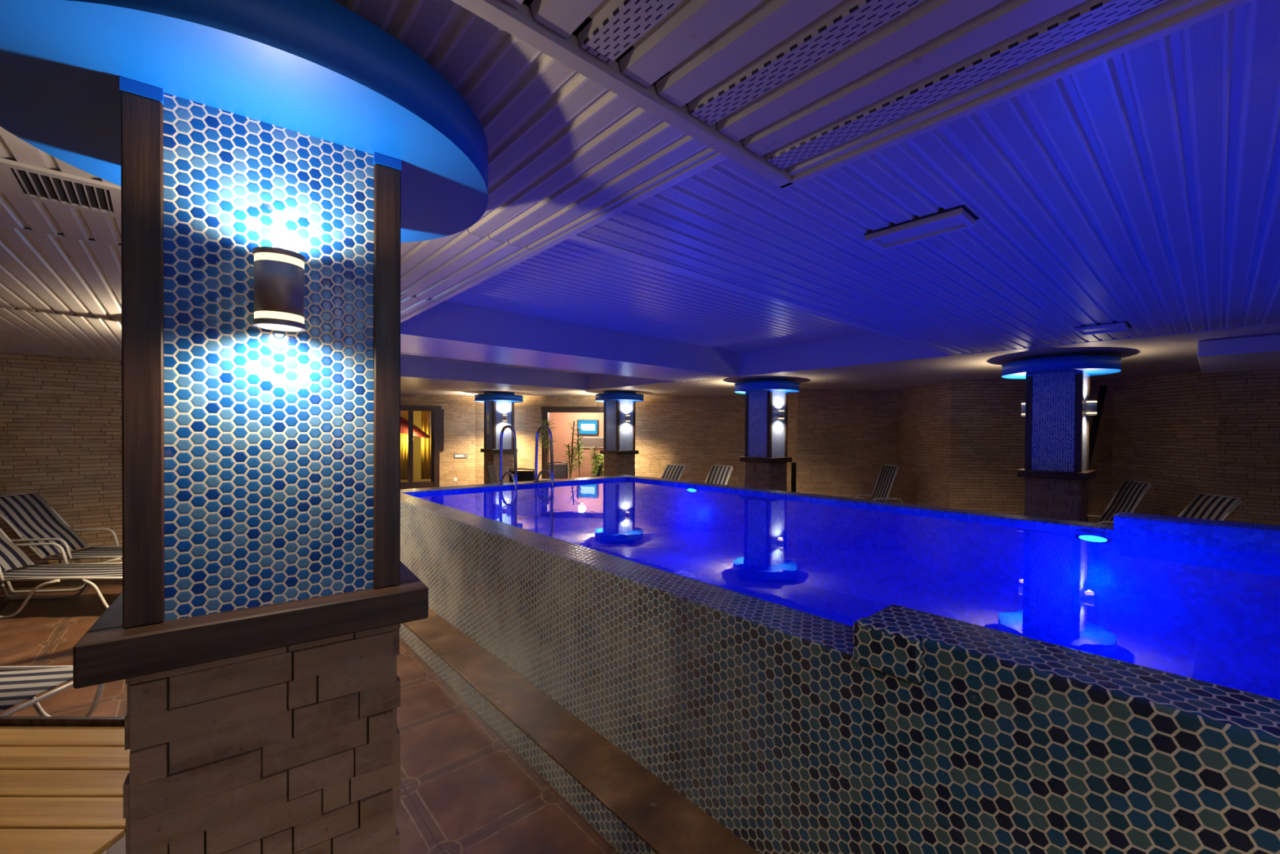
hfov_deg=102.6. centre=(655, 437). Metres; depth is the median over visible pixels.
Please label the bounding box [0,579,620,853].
floor
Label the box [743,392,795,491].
wall pier
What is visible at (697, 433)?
wall
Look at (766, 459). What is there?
tiled column
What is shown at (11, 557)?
sun lounger
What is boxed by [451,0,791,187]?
trim
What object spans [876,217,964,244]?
diffuser
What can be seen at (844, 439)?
wall
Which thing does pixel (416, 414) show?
wall
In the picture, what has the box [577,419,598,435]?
television
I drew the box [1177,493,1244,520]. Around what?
sun lounger
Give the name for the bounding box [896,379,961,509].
wall
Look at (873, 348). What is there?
trim
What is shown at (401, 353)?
trim
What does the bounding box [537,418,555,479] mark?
potted plant
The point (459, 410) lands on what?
wall
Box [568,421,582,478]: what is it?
potted plant
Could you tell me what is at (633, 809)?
stone step
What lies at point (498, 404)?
tiled column
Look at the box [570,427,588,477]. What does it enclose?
potted plant
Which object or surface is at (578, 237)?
trim
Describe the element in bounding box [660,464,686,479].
sun lounger
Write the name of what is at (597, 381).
trim
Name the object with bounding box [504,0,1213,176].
ceiling
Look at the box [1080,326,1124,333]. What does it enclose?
diffuser
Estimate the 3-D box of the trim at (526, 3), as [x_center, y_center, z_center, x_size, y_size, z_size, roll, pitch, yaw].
[-2.473,-0.770,-1.171,7.770,0.020,0.056,0,1,-42]
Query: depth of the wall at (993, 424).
8.64 m
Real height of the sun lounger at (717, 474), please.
1.097 m
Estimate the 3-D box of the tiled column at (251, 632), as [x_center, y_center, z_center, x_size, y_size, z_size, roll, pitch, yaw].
[-1.053,0.414,1.428,1.110,2.730,1.110,0,1,-37]
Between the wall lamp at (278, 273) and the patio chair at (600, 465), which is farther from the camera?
the patio chair at (600, 465)
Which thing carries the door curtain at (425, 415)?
hanging from the door at (437, 412)
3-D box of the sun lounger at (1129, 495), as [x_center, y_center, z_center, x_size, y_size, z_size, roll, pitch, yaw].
[5.979,1.192,7.610,2.016,1.145,0.618,1,1,14]
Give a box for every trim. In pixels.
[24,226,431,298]
[400,152,728,322]
[400,352,684,382]
[400,356,588,390]
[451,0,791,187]
[521,0,742,139]
[569,234,959,355]
[588,373,682,390]
[737,321,1279,377]
[780,0,1253,189]
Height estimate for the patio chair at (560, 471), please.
1.113 m
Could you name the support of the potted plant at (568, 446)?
on the floor
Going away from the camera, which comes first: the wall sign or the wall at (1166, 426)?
the wall at (1166, 426)
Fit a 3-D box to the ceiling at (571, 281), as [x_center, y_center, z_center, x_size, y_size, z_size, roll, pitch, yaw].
[0.473,-1.366,5.367,5.270,0.034,3.170,0,1,-42]
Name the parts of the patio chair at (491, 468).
leg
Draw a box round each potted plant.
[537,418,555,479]
[562,443,577,477]
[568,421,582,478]
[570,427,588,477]
[587,446,602,476]
[594,453,604,475]
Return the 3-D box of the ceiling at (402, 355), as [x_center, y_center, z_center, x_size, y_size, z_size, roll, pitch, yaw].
[-2.434,-1.355,8.462,5.200,0.034,2.780,0,1,-42]
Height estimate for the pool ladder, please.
1.642 m
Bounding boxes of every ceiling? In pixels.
[0,0,1279,395]
[400,353,599,375]
[444,238,878,351]
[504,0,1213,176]
[577,0,1279,354]
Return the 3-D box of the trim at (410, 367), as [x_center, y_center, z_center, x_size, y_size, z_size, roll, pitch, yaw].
[-3.341,-1.212,9.532,5.300,0.364,0.060,0,1,-42]
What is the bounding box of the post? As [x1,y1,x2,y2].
[791,462,795,492]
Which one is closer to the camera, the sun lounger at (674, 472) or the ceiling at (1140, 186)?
the ceiling at (1140, 186)
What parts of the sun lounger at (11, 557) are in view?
armrest, frame, armrest, seat frame, leg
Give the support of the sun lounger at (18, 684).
on the floor
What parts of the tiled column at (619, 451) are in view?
corner post, corner post, corner post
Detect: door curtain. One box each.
[400,410,408,479]
[421,411,431,479]
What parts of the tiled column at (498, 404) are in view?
corner post, corner post, corner post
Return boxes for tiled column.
[0,0,488,853]
[474,391,523,484]
[595,391,644,475]
[734,377,799,491]
[1001,352,1121,522]
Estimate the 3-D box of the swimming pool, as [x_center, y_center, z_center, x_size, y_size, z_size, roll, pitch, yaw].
[1.747,1.184,3.483,4.050,1.187,11.170,0,1,-42]
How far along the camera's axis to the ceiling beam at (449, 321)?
6.00 m
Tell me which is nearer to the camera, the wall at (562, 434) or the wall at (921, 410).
the wall at (921, 410)
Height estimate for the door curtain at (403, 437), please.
1.790 m
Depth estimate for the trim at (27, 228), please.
2.46 m
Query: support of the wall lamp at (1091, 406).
attached to the tiled column at (1056, 473)
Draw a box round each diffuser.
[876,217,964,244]
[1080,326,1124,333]
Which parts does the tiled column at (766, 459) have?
corner post, corner post, corner post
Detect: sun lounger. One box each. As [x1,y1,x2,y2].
[0,492,122,592]
[0,528,122,618]
[0,665,104,716]
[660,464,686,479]
[705,465,733,484]
[855,464,902,502]
[1087,480,1152,524]
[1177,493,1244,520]
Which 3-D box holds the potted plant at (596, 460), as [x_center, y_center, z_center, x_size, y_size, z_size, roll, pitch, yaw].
[-1.567,0.947,13.745,0.556,1.420,0.486,0,1,1]
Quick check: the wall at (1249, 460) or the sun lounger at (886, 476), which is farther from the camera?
the sun lounger at (886, 476)
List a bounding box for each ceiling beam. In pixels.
[400,301,741,377]
[1196,333,1279,373]
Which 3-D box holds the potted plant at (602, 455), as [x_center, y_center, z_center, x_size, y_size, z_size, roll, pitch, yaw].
[-1.354,1.038,12.807,0.508,1.259,0.511,0,1,-42]
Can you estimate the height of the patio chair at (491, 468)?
1.113 m
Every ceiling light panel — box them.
[863,204,979,250]
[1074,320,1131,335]
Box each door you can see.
[400,404,444,488]
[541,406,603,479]
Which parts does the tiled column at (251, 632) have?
corner post, corner post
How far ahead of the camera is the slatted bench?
1.94 m
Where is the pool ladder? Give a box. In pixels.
[497,425,554,537]
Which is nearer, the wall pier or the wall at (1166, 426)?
the wall at (1166, 426)
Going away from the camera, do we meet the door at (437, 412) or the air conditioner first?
the door at (437, 412)
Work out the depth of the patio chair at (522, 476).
9.69 m
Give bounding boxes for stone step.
[399,607,760,853]
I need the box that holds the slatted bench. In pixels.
[0,715,129,853]
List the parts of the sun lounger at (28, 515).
armrest, frame, seat frame, armrest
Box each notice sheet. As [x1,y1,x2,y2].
[487,413,489,421]
[487,423,489,434]
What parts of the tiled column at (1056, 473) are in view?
corner post, corner post, corner post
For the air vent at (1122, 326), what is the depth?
4.34 m
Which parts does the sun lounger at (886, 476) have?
armrest, frame, armrest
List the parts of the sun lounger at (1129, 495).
armrest, armrest, frame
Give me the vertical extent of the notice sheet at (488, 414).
0.200 m
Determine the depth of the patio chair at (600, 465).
10.99 m
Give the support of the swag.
hanging from the door at (437, 412)
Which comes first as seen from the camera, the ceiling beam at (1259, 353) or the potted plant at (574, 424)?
the ceiling beam at (1259, 353)
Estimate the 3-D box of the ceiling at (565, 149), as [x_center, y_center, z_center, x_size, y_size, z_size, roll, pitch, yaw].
[-1.254,-1.014,6.349,19.700,0.050,19.900,0,1,-42]
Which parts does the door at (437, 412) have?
frame, frame, panel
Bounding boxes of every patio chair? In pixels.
[486,462,497,483]
[508,467,534,482]
[546,462,568,479]
[596,464,602,476]
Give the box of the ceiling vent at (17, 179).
[0,157,120,217]
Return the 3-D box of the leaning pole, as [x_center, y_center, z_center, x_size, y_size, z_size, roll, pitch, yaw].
[6.878,0.475,8.192,0.090,2.594,0.489,0,1,-42]
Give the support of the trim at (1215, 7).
attached to the ceiling at (805, 85)
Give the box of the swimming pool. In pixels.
[400,474,1279,853]
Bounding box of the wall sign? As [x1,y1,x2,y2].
[453,453,467,457]
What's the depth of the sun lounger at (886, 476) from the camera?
9.93 m
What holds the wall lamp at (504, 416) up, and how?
attached to the tiled column at (498, 404)
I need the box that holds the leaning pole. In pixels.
[1088,385,1107,469]
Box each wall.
[0,351,122,572]
[400,393,475,486]
[400,410,431,481]
[475,395,744,486]
[549,412,603,478]
[795,390,897,502]
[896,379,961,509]
[945,379,1113,523]
[1111,369,1219,516]
[1217,368,1279,525]
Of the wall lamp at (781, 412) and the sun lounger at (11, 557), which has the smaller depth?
the sun lounger at (11, 557)
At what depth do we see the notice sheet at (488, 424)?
12.15 m
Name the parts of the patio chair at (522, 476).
rail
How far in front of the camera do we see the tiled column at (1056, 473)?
5.90 m
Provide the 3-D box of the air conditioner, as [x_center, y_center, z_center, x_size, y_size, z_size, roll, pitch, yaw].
[-1.864,0.143,15.012,0.760,0.320,0.036,0,1,4]
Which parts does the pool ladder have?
handrail, handrail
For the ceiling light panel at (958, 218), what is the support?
attached to the ceiling at (1140, 186)
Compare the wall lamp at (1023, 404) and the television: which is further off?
the television
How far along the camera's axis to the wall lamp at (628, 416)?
11.56 m
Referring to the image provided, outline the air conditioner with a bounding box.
[578,436,603,448]
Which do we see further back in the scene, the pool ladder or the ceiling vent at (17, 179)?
the pool ladder
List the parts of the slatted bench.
rail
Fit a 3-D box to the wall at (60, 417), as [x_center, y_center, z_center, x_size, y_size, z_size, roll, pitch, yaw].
[-8.589,0.089,5.719,8.000,3.200,0.160,0,1,-42]
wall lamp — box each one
[253,246,305,332]
[502,414,506,421]
[625,414,630,422]
[777,409,784,419]
[1021,401,1025,416]
[1084,400,1097,414]
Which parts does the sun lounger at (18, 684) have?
seat frame, leg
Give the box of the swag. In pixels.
[400,416,430,438]
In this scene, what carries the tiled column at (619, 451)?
on the floor
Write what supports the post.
on the floor
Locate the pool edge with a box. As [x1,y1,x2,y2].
[421,479,745,494]
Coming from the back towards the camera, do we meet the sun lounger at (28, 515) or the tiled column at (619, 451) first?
the tiled column at (619, 451)

